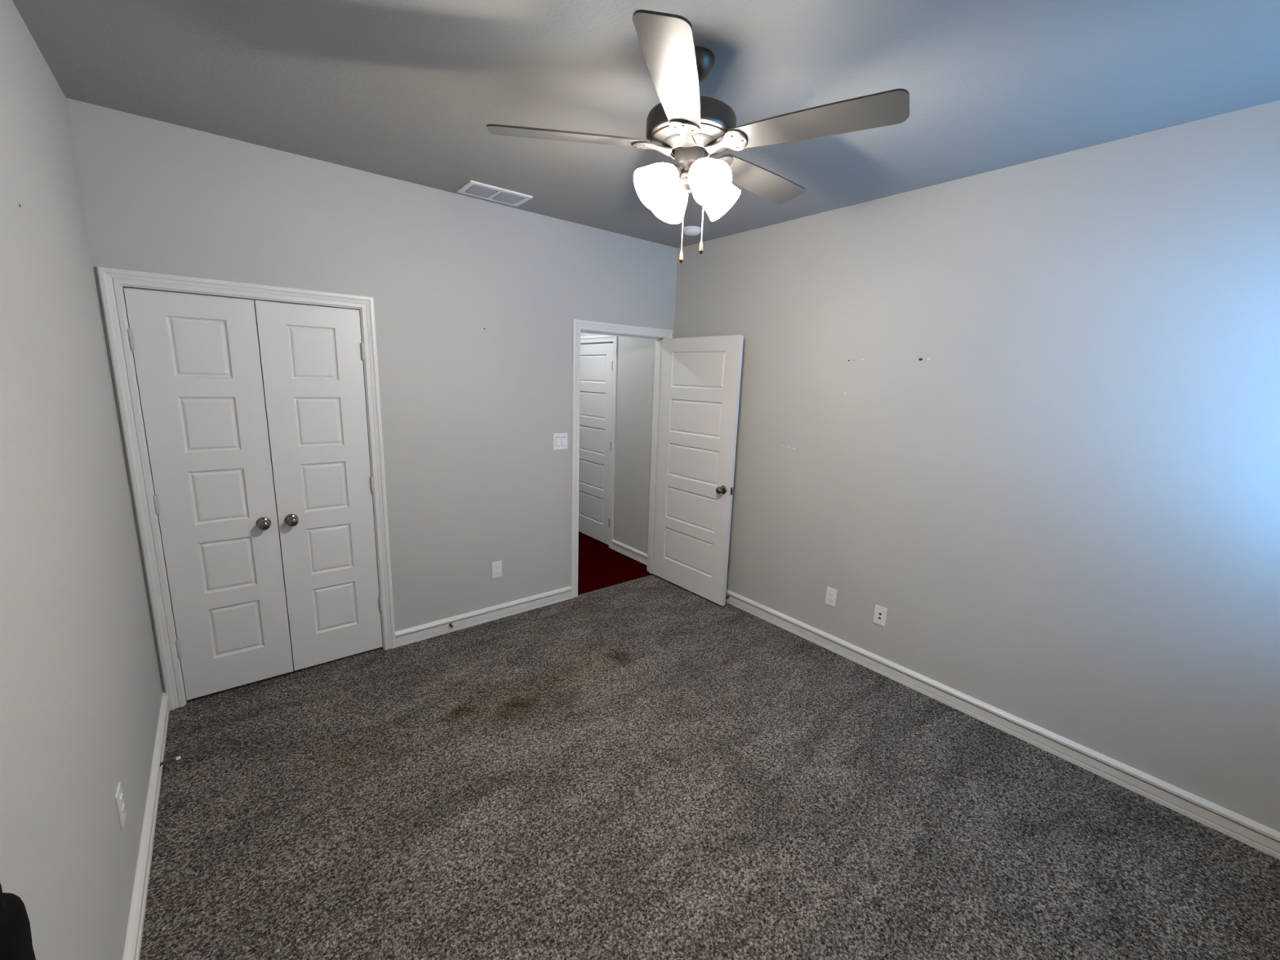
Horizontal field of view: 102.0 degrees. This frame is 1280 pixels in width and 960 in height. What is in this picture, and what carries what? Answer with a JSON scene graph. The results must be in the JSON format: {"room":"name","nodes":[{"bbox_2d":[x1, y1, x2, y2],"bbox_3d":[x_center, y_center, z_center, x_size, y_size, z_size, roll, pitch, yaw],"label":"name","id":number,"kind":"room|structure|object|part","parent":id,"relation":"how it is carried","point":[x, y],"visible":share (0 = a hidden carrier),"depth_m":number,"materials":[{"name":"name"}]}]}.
{"room":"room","nodes":[
{"label":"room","id":0,"kind":"room"},
{"bbox_2d":[0,0,162,959],"bbox_3d":[-1.220,0.141,0.891,0.116,2.760,4.000,-7,14,-38],"label":"wall","id":1,"kind":"structure","parent":0,"point":[81,691],"depth_m":1.39,"materials":[{"name":"paint"}]},
{"bbox_2d":[115,782,126,830],"bbox_3d":[-1.598,1.004,1.599,0.009,0.118,0.074,-7,14,-38],"label":"power outlet","id":2,"kind":"object","parent":1,"relation":"attached to","point":[119,799],"visible":1,"depth_m":1.58,"materials":[{"name":"white plastic"}]},
{"bbox_2d":[120,792,123,807],"bbox_3d":[-1.596,0.985,1.596,0.004,0.027,0.033,-7,14,-38],"label":"receptacle","id":3,"kind":"object","parent":2,"relation":"attached to","point":[121,793],"depth_m":1.59,"materials":[{"name":"grey plastic"}]},
{"bbox_2d":[121,804,125,817],"bbox_3d":[-1.598,1.023,1.604,0.004,0.027,0.033,-7,14,-38],"label":"receptacle","id":4,"kind":"object","parent":2,"relation":"attached to","point":[123,810],"depth_m":1.60,"materials":[{"name":"grey plastic"}]},
{"bbox_2d":[122,692,169,959],"bbox_3d":[-1.211,1.438,1.191,0.021,0.101,3.770,-7,14,-38],"label":"baseboard","id":5,"kind":"structure","parent":1,"relation":"attached to","point":[133,941],"depth_m":1.80,"materials":[{"name":"paint"}]},
{"bbox_2d":[160,755,181,766],"bbox_3d":[-2.009,1.200,2.216,0.071,0.022,0.022,-7,14,-38],"label":"door stop","id":6,"kind":"object","parent":1,"relation":"attached to","point":[179,757],"visible":0.96,"depth_m":2.21,"materials":[{"name":"silver metal"}]},
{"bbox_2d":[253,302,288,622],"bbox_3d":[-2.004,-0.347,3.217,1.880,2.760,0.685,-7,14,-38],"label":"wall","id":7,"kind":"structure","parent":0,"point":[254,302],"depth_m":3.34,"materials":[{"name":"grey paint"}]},
{"bbox_2d":[66,97,677,692],"bbox_3d":[-1.131,-0.331,3.414,3.480,2.810,0.116,-7,14,-38],"label":"wall","id":8,"kind":"structure","parent":0,"point":[477,302],"depth_m":3.18,"materials":[{"name":"paint"}]},
{"bbox_2d":[124,288,293,700],"bbox_3d":[-2.123,0.127,2.612,0.472,2.026,0.103,-7,14,-38],"label":"door","id":9,"kind":"structure","parent":8,"relation":"in","point":[197,357],"depth_m":2.60,"materials":[{"name":"paint"}]},
{"bbox_3d":[-1.980,0.235,2.732,0.065,0.065,0.068,-7,14,-38],"label":"knob","id":10,"kind":"part","parent":9,"relation":"part of","materials":[{"name":"silver metal"}]},
{"bbox_2d":[96,266,395,710],"bbox_3d":[-1.971,0.067,2.798,1.076,2.123,0.134,-7,14,-38],"label":"door frame","id":11,"kind":"structure","parent":8,"relation":"attached to","point":[113,282],"depth_m":2.52,"materials":[{"name":"paint"}]},
{"bbox_2d":[254,300,382,671],"bbox_3d":[-1.752,0.080,2.909,0.475,2.026,0.103,-7,14,-38],"label":"door","id":12,"kind":"structure","parent":8,"relation":"in","point":[312,357],"depth_m":2.90,"materials":[{"name":"paint"}]},
{"bbox_3d":[-1.884,0.223,2.809,0.065,0.065,0.068,-7,14,-38],"label":"knob","id":13,"kind":"part","parent":12,"relation":"part of","materials":[{"name":"silver metal"}]},
{"bbox_2d":[395,586,571,647],"bbox_3d":[-1.046,0.949,3.685,1.293,0.101,0.021,-7,14,-38],"label":"baseboard","id":14,"kind":"structure","parent":8,"relation":"attached to","point":[422,632],"depth_m":3.62,"materials":[{"name":"paint"}]},
{"bbox_2d":[491,560,502,578],"bbox_3d":[-1.007,0.632,3.654,0.074,0.118,0.009,-7,14,-38],"label":"power outlet","id":15,"kind":"object","parent":8,"relation":"attached to","point":[496,566],"visible":1,"depth_m":3.65,"materials":[{"name":"white plastic"}]},
{"bbox_2d":[553,432,567,449],"bbox_3d":[-0.581,-0.283,3.798,0.118,0.120,0.010,-7,14,-38],"label":"light switch","id":16,"kind":"object","parent":8,"relation":"attached to","point":[560,440],"visible":1,"depth_m":3.80,"materials":[{"name":"white plastic"}]},
{"bbox_2d":[570,319,672,598],"bbox_3d":[-0.182,-0.160,4.238,0.953,2.123,0.154,-7,14,-38],"label":"door frame","id":17,"kind":"structure","parent":8,"relation":"attached to","point":[579,326],"depth_m":4.03,"materials":[{"name":"paint"}]},
{"bbox_2d":[12,0,1279,248],"bbox_3d":[-0.477,-1.734,3.112,4.595,0.100,7.285,-7,14,-38],"label":"ceiling","id":18,"kind":"structure","parent":0,"point":[409,91],"depth_m":1.81,"materials":[{"name":"paint"}]},
{"bbox_2d":[457,180,533,206],"bbox_3d":[-0.850,-1.675,3.041,0.372,0.011,0.224,-7,14,-37],"label":"ceiling vent","id":19,"kind":"object","parent":18,"relation":"in","point":[474,188],"visible":1,"depth_m":3.02,"materials":[{"name":"white metal"}]},
{"bbox_2d":[682,226,701,235],"bbox_3d":[0.364,-1.738,3.631,0.136,0.040,0.136,-7,14,-38],"label":"smoke detector","id":20,"kind":"object","parent":18,"relation":"attached to","point":[688,230],"visible":0.92,"depth_m":3.59,"materials":[{"name":"white plastic"}]},
{"bbox_2d":[486,9,909,262],"bbox_3d":[0.211,-1.077,1.769,1.250,0.619,1.215,-7,14,-38],"label":"ceiling fan","id":21,"kind":"object","parent":18,"relation":"hanging from","point":[689,127],"visible":1,"depth_m":1.64,"materials":[{"name":"silver metal"}]},
{"bbox_3d":[-0.229,-1.127,1.701,0.523,0.034,0.134,0,11,-7],"label":"blade","id":22,"kind":"part","parent":21,"relation":"part of","materials":[{"name":"grey laminate"}]},
{"bbox_3d":[0.075,-1.004,1.736,0.077,0.069,0.053,-7,14,-38],"label":"bulb","id":23,"kind":"part","parent":21,"relation":"part of","materials":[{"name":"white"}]},
{"bbox_3d":[0.050,-0.982,1.736,0.151,0.145,0.133,-7,14,-38],"label":"lamp shade","id":24,"kind":"part","parent":21,"relation":"part of","materials":[{"name":"white glass"}]},
{"bbox_3d":[0.093,-1.050,1.365,0.134,0.034,0.523,4,11,10],"label":"blade","id":25,"kind":"part","parent":21,"relation":"part of","materials":[{"name":"grey laminate"}]},
{"bbox_3d":[0.120,-1.010,1.892,0.133,0.145,0.151,-7,14,-38],"label":"lamp shade","id":26,"kind":"part","parent":21,"relation":"part of","materials":[{"name":"white glass"}]},
{"bbox_2d":[671,164,681,178],"bbox_3d":[0.117,-1.035,1.749,0.057,0.051,0.052,-7,14,-38],"label":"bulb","id":27,"kind":"object","parent":21,"relation":"attached to","point":[676,168],"depth_m":1.72,"materials":[{"name":"white glass"}]},
{"bbox_3d":[0.149,-0.809,1.867,0.015,0.033,0.015,-7,14,-38],"label":"chain","id":28,"kind":"part","parent":21,"relation":"part of","materials":[{"name":"beige wood"}]},
{"bbox_3d":[0.154,-0.958,1.835,0.004,0.275,0.009,-1,12,-16],"label":"pull chain","id":29,"kind":"part","parent":21,"relation":"part of","materials":[{"name":"silver metal"}]},
{"bbox_3d":[0.214,-0.816,1.809,0.015,0.033,0.015,-7,14,-38],"label":"chain","id":30,"kind":"part","parent":21,"relation":"part of","materials":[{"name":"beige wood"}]},
{"bbox_3d":[0.216,-0.956,1.782,0.009,0.255,0.004,2,11,-1],"label":"pull chain","id":31,"kind":"part","parent":21,"relation":"part of","materials":[{"name":"silver metal"}]},
{"bbox_3d":[0.204,-0.990,1.687,0.053,0.069,0.077,-7,14,-38],"label":"bulb","id":32,"kind":"part","parent":21,"relation":"part of","materials":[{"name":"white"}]},
{"bbox_3d":[0.209,-0.963,1.668,0.133,0.145,0.151,-7,14,-38],"label":"lamp shade","id":33,"kind":"part","parent":21,"relation":"part of","materials":[{"name":"white glass"}]},
{"bbox_3d":[0.279,-0.992,1.824,0.151,0.145,0.133,-7,14,-38],"label":"lamp shade","id":34,"kind":"part","parent":21,"relation":"part of","materials":[{"name":"white glass"}]},
{"bbox_3d":[0.462,-1.168,2.023,0.523,0.034,0.134,-9,15,-42],"label":"blade","id":35,"kind":"part","parent":21,"relation":"part of","materials":[{"name":"grey laminate"}]},
{"bbox_3d":[0.520,-1.075,1.564,0.523,0.034,0.134,8,13,28],"label":"blade","id":36,"kind":"part","parent":21,"relation":"part of","materials":[{"name":"grey laminate"}]},
{"bbox_2d":[653,334,743,605],"bbox_3d":[0.421,-0.090,4.130,0.171,2.026,0.830,-7,15,-39],"label":"door","id":37,"kind":"structure","parent":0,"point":[700,377],"depth_m":4.07,"materials":[{"name":"paint"}]},
{"bbox_3d":[0.598,0.076,3.860,0.068,0.065,0.065,-7,15,-39],"label":"knob","id":38,"kind":"part","parent":37,"relation":"part of","materials":[{"name":"silver metal"}]},
{"bbox_2d":[139,531,1279,959],"bbox_3d":[-0.881,1.099,3.418,3.595,0.080,7.085,-7,14,-38],"label":"floor","id":39,"kind":"structure","parent":0,"point":[559,780],"depth_m":2.08,"materials":[{"name":"carpet"}]},
{"bbox_2d":[0,883,35,959],"bbox_3d":[-0.760,1.009,0.657,0.097,1.180,0.280,-7,14,-38],"label":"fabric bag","id":40,"kind":"object","parent":39,"relation":"on","point":[15,936],"visible":1,"depth_m":0.59,"materials":[{"name":"black fabric"}]},
{"bbox_2d":[580,99,1279,831],"bbox_3d":[0.795,-0.458,4.451,0.831,2.840,7.085,-7,14,-38],"label":"wall","id":41,"kind":"structure","parent":0,"point":[1026,415],"depth_m":2.45,"materials":[{"name":"paint"}]},
{"bbox_2d":[578,342,613,545],"bbox_3d":[-0.535,-0.382,5.440,0.103,2.026,0.773,-7,14,-38],"label":"door","id":42,"kind":"structure","parent":41,"relation":"in","point":[596,359],"depth_m":5.38,"materials":[{"name":"paint"}]},
{"bbox_2d":[580,335,617,548],"bbox_3d":[-0.488,-0.416,5.476,0.134,2.123,0.909,-7,14,-38],"label":"door frame","id":43,"kind":"structure","parent":41,"relation":"attached to","point":[597,339],"depth_m":5.11,"materials":[{"name":"paint"}]},
{"bbox_2d":[611,539,647,565],"bbox_3d":[-0.079,0.710,5.046,0.021,0.101,0.645,-7,14,-38],"label":"baseboard","id":44,"kind":"structure","parent":41,"relation":"attached to","point":[639,556],"depth_m":5.06,"materials":[{"name":"paint"}]},
{"bbox_2d":[825,586,837,607],"bbox_3d":[1.252,0.766,3.396,0.009,0.118,0.074,-7,14,-38],"label":"power outlet","id":45,"kind":"object","parent":41,"relation":"attached to","point":[831,593],"visible":1,"depth_m":3.39,"materials":[{"name":"white plastic"}]},
{"bbox_2d":[873,604,887,626],"bbox_3d":[1.458,0.824,3.148,0.008,0.118,0.074,-7,14,-38],"label":"plate","id":46,"kind":"object","parent":41,"relation":"attached to","point":[880,612],"visible":1,"depth_m":3.15,"materials":[{"name":"white plastic"}]},
{"bbox_2d":[725,589,1279,859],"bbox_3d":[1.391,1.113,3.267,0.021,0.101,3.770,-7,14,-38],"label":"baseboard","id":47,"kind":"structure","parent":41,"relation":"attached to","point":[1264,838],"depth_m":2.52,"materials":[{"name":"paint"}]}
]}

